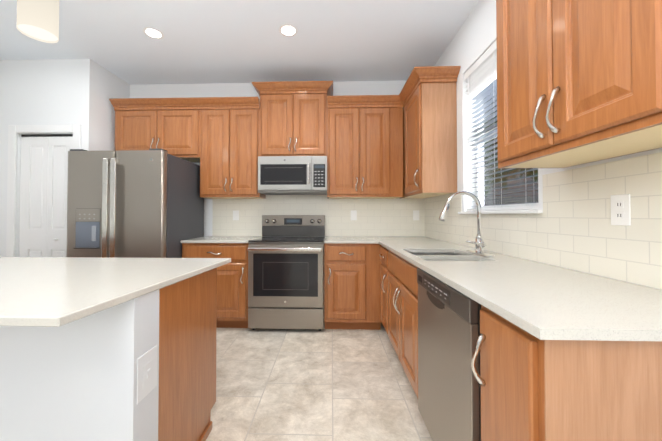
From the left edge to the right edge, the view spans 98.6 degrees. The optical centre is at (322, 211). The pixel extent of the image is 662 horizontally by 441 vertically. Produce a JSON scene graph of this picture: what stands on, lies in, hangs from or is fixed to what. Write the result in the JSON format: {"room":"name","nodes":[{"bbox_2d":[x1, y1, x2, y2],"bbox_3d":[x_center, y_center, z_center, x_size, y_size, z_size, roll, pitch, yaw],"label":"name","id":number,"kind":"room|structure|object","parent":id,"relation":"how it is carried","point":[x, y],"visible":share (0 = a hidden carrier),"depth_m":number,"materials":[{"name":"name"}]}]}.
{"room":"kitchen","nodes":[
{"label":"kitchen","id":0,"kind":"room"},
{"bbox_2d":[0,59,75,256],"bbox_3d":[-3.676,-0.190,3.361,2.170,2.820,0.700,0,-1,2],"label":"wall","id":1,"kind":"structure","parent":0,"point":[38,92],"depth_m":3.01,"materials":[{"name":"white paint"}]},
{"bbox_2d":[6,124,80,256],"bbox_3d":[-2.916,0.155,3.003,0.780,2.120,0.082,0,-1,2],"label":"closet door","id":2,"kind":"structure","parent":1,"relation":"in","point":[43,194],"depth_m":3.02,"materials":[{"name":"white painted wood"}]},
{"bbox_2d":[75,59,129,150],"bbox_3d":[-2.518,-0.191,3.273,0.150,2.820,0.596,0,-1,2],"label":"wall","id":3,"kind":"structure","parent":0,"point":[97,87],"depth_m":3.08,"materials":[{"name":"white paint"}]},
{"bbox_2d":[0,0,478,84],"bbox_3d":[-1.701,-1.694,0.519,6.296,0.100,6.696,0,-1,2],"label":"ceiling","id":4,"kind":"structure","parent":0,"point":[221,41],"depth_m":2.65,"materials":[{"name":"white paint"}]},
{"bbox_2d":[16,0,58,42],"bbox_3d":[-1.712,-1.345,1.717,0.180,0.560,0.180,0,-1,2],"label":"pendant light","id":5,"kind":"object","parent":4,"relation":"hanging from","point":[38,20],"visible":1,"depth_m":1.68,"materials":[{"name":"beige glass"}]},
{"bbox_2d":[142,27,163,38],"bbox_3d":[-1.531,-1.609,2.576,0.170,0.001,0.170,0,-1,2],"label":"recessed light","id":6,"kind":"object","parent":4,"relation":"in","point":[154,33],"visible":1,"depth_m":2.58,"materials":[{"name":"white"}]},
{"bbox_2d":[279,24,297,36],"bbox_3d":[-0.305,-1.610,2.538,0.170,0.001,0.170,0,-1,2],"label":"recessed light","id":7,"kind":"object","parent":4,"relation":"in","point":[287,30],"visible":1,"depth_m":2.54,"materials":[{"name":"white"}]},
{"bbox_2d":[130,81,424,236],"bbox_3d":[-0.519,-0.186,3.581,4.126,2.820,0.156,0,-1,2],"label":"wall","id":8,"kind":"structure","parent":0,"point":[384,217],"depth_m":3.50,"materials":[{"name":"white paint"}]},
{"bbox_2d":[115,110,200,161],"bbox_3d":[-1.883,-0.894,3.375,0.993,0.571,0.368,0,-1,2],"label":"upper cabinet","id":9,"kind":"object","parent":8,"relation":"attached to","point":[176,133],"visible":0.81,"depth_m":3.23,"materials":[{"name":"brown wood"}]},
{"bbox_2d":[109,97,259,110],"bbox_3d":[-1.549,-1.207,3.199,1.673,0.104,0.088,0,-1,2],"label":"crown molding","id":10,"kind":"structure","parent":9,"relation":"attached to","point":[190,103],"depth_m":3.20,"materials":[{"name":"brown wood"}]},
{"bbox_2d":[200,109,265,198],"bbox_3d":[-1.046,-0.667,3.346,0.678,1.026,0.368,0,-1,2],"label":"upper cabinet","id":11,"kind":"object","parent":8,"relation":"attached to","point":[229,146],"visible":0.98,"depth_m":3.21,"materials":[{"name":"brown wood"}]},
{"bbox_2d":[233,211,238,219],"bbox_3d":[-1.072,0.053,3.513,0.075,0.120,0.006,0,-1,2],"label":"electrical outlet","id":12,"kind":"object","parent":8,"relation":"attached to","point":[235,215],"visible":1,"depth_m":3.51,"materials":[{"name":"white plastic"}]},
{"bbox_2d":[252,81,332,155],"bbox_3d":[-0.327,-1.012,3.313,0.898,0.820,0.399,0,-1,2],"label":"upper cabinet","id":13,"kind":"object","parent":8,"relation":"attached to","point":[293,118],"visible":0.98,"depth_m":3.19,"materials":[{"name":"brown wood"}]},
{"bbox_2d":[258,156,326,194],"bbox_3d":[-0.326,-0.400,3.279,0.757,0.398,0.447,0,-1,2],"label":"microwave","id":14,"kind":"object","parent":13,"relation":"attached to","point":[292,175],"visible":1,"depth_m":3.10,"materials":[{"name":"silver metal"}]},
{"bbox_2d":[351,210,356,219],"bbox_3d":[0.379,0.052,3.468,0.075,0.120,0.006,0,-1,2],"label":"electrical outlet","id":15,"kind":"object","parent":8,"relation":"attached to","point":[353,214],"visible":1,"depth_m":3.47,"materials":[{"name":"white plastic"}]},
{"bbox_2d":[327,107,402,198],"bbox_3d":[0.477,-0.668,3.298,0.844,1.026,0.368,0,-1,2],"label":"upper cabinet","id":16,"kind":"object","parent":8,"relation":"attached to","point":[364,153],"visible":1,"depth_m":3.16,"materials":[{"name":"brown wood"}]},
{"bbox_2d":[413,210,418,219],"bbox_3d":[1.134,0.052,3.444,0.075,0.120,0.006,0,-1,2],"label":"light switch","id":17,"kind":"object","parent":8,"relation":"attached to","point":[415,214],"visible":1,"depth_m":3.44,"materials":[{"name":"white plastic"}]},
{"bbox_2d":[206,322,432,440],"bbox_3d":[-1.701,1.226,0.474,6.296,0.100,6.696,0,-1,2],"label":"floor","id":18,"kind":"structure","parent":0,"point":[324,384],"depth_m":1.92,"materials":[{"name":"tile"}]},
{"bbox_2d":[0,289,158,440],"bbox_3d":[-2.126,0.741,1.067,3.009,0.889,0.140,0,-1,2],"label":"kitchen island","id":19,"kind":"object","parent":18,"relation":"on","point":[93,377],"visible":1,"depth_m":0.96,"materials":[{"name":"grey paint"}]},
{"bbox_2d":[66,148,203,257],"bbox_3d":[-1.896,0.323,2.990,0.910,1.783,0.916,0,-1,2],"label":"fridge","id":20,"kind":"object","parent":18,"relation":"on","point":[149,203],"visible":0.6,"depth_m":2.60,"materials":[{"name":"grey metal"}]},
{"bbox_2d":[158,268,216,440],"bbox_3d":[-2.194,0.743,1.415,3.172,0.895,0.549,0,-1,2],"label":"kitchen island","id":21,"kind":"object","parent":18,"relation":"on","point":[187,348],"visible":0.19,"depth_m":1.31,"materials":[{"name":"brown wood"}]},
{"bbox_2d":[0,257,230,326],"bbox_3d":[-2.102,0.285,1.249,3.088,0.025,0.990,0,-1,2],"label":"island countertop","id":22,"kind":"structure","parent":21,"relation":"on","point":[47,291],"depth_m":1.08,"materials":[{"name":"stone"}]},
{"bbox_2d":[182,243,248,327],"bbox_3d":[-1.087,0.773,3.173,0.685,0.889,0.672,0,-1,2],"label":"base cabinet","id":23,"kind":"object","parent":18,"relation":"on","point":[232,294],"visible":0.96,"depth_m":2.88,"materials":[{"name":"brown wood"}]},
{"bbox_2d":[181,236,262,242],"bbox_3d":[-1.086,0.316,3.189,0.686,0.025,0.643,0,-1,2],"label":"countertop","id":24,"kind":"structure","parent":23,"relation":"on","point":[207,239],"depth_m":3.01,"materials":[{"name":"stone"}]},
{"bbox_2d":[247,215,324,330],"bbox_3d":[-0.360,0.629,3.123,0.759,1.175,0.709,0,-1,2],"label":"stove","id":25,"kind":"object","parent":18,"relation":"on","point":[285,282],"visible":1,"depth_m":2.83,"materials":[{"name":"silver metal"}]},
{"bbox_2d":[324,243,381,329],"bbox_3d":[0.313,0.772,3.130,0.574,0.889,0.672,0,-1,2],"label":"base cabinet","id":26,"kind":"object","parent":18,"relation":"on","point":[351,286],"visible":1,"depth_m":2.84,"materials":[{"name":"brown wood"}]},
{"bbox_2d":[324,236,376,243],"bbox_3d":[0.287,0.315,3.147,0.525,0.025,0.643,0,-1,2],"label":"countertop","id":27,"kind":"structure","parent":26,"relation":"on","point":[328,239],"depth_m":2.89,"materials":[{"name":"stone"}]},
{"bbox_2d":[379,246,388,336],"bbox_3d":[0.870,0.765,2.644,0.686,0.889,0.378,0,-1,2],"label":"base cabinet","id":28,"kind":"object","parent":18,"relation":"on","point":[384,268],"visible":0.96,"depth_m":2.60,"materials":[{"name":"brown wood"}]},
{"bbox_2d":[388,250,418,397],"bbox_3d":[0.850,0.755,2.007,0.686,0.889,0.893,0,-1,2],"label":"base cabinet","id":29,"kind":"object","parent":18,"relation":"on","point":[402,307],"visible":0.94,"depth_m":1.89,"materials":[{"name":"brown wood"}]},
{"bbox_2d":[373,236,661,340],"bbox_3d":[0.852,0.400,2.037,0.673,0.230,2.823,0,-1,2],"label":"countertop","id":30,"kind":"structure","parent":29,"relation":"on","point":[540,301],"depth_m":0.94,"materials":[{"name":"stone"}]},
{"bbox_2d":[439,191,494,255],"bbox_3d":[0.923,0.074,1.893,0.296,0.417,0.250,0,-1,2],"label":"faucet","id":31,"kind":"object","parent":30,"relation":"on","point":[480,243],"visible":1,"depth_m":1.88,"materials":[{"name":"silver metal"}]},
{"bbox_2d":[417,268,480,440],"bbox_3d":[0.835,0.745,1.250,0.655,0.885,0.604,0,-1,2],"label":"dishwasher","id":32,"kind":"object","parent":18,"relation":"on","point":[449,399],"visible":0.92,"depth_m":1.16,"materials":[{"name":"silver metal"}]},
{"bbox_2d":[471,305,661,440],"bbox_3d":[0.813,0.737,0.796,0.684,0.889,0.289,0,-1,2],"label":"base cabinet","id":33,"kind":"object","parent":18,"relation":"on","point":[533,388],"visible":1,"depth_m":0.67,"materials":[{"name":"brown wood"}]},
{"bbox_2d":[424,0,661,289],"bbox_3d":[1.220,-0.236,0.331,0.166,2.820,6.546,0,-1,2],"label":"wall","id":34,"kind":"structure","parent":0,"point":[571,227],"depth_m":1.36,"materials":[{"name":"white tile"}]},
{"bbox_2d":[399,82,456,198],"bbox_3d":[1.039,-0.672,3.017,0.368,1.026,0.895,0,-1,2],"label":"upper cabinet","id":35,"kind":"object","parent":34,"relation":"attached to","point":[429,140],"visible":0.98,"depth_m":2.57,"materials":[{"name":"brown wood"}]},
{"bbox_2d":[327,66,460,107],"bbox_3d":[0.630,-1.212,2.839,1.176,0.104,0.671,0,-1,2],"label":"crown molding","id":36,"kind":"structure","parent":35,"relation":"attached to","point":[418,76],"depth_m":2.99,"materials":[{"name":"brown wood"}]},
{"bbox_2d":[458,210,542,213],"bbox_3d":[1.228,0.010,1.995,0.134,0.020,0.960,0,-1,2],"label":"window sill","id":37,"kind":"structure","parent":34,"relation":"attached to","point":[513,212],"depth_m":1.77,"materials":[{"name":"white"}]},
{"bbox_2d":[475,95,538,210],"bbox_3d":[1.305,-0.596,2.002,0.080,1.186,0.876,0,-1,2],"label":"window","id":38,"kind":"structure","parent":34,"relation":"in","point":[481,194],"depth_m":2.27,"materials":[{"name":"white"}]},
{"bbox_2d":[464,40,538,210],"bbox_3d":[1.227,-0.596,2.004,0.068,1.182,0.868,0,-1,2],"label":"window blind","id":39,"kind":"object","parent":38,"relation":"attached to","point":[480,76],"visible":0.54,"depth_m":2.16,"materials":[{"name":"white plastic"}]},
{"bbox_2d":[496,0,661,167],"bbox_3d":[0.963,-0.753,1.039,0.399,1.077,0.870,0,-1,2],"label":"upper cabinet","id":40,"kind":"object","parent":34,"relation":"attached to","point":[579,82],"visible":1,"depth_m":0.96,"materials":[{"name":"brown wood"}]},
{"bbox_2d":[611,194,630,225],"bbox_3d":[1.158,-0.004,1.107,0.007,0.120,0.075,0,-1,2],"label":"electrical outlet","id":41,"kind":"object","parent":34,"relation":"attached to","point":[621,209],"visible":1,"depth_m":1.10,"materials":[{"name":"white plastic"}]},
{"label":"outside","id":42,"kind":"structure","parent":0,"visible":0},
{"bbox_2d":[484,89,537,205],"bbox_3d":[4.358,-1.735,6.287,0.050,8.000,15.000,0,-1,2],"label":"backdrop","id":43,"kind":"structure","parent":42,"point":[519,194],"depth_m":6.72,"materials":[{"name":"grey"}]}
]}

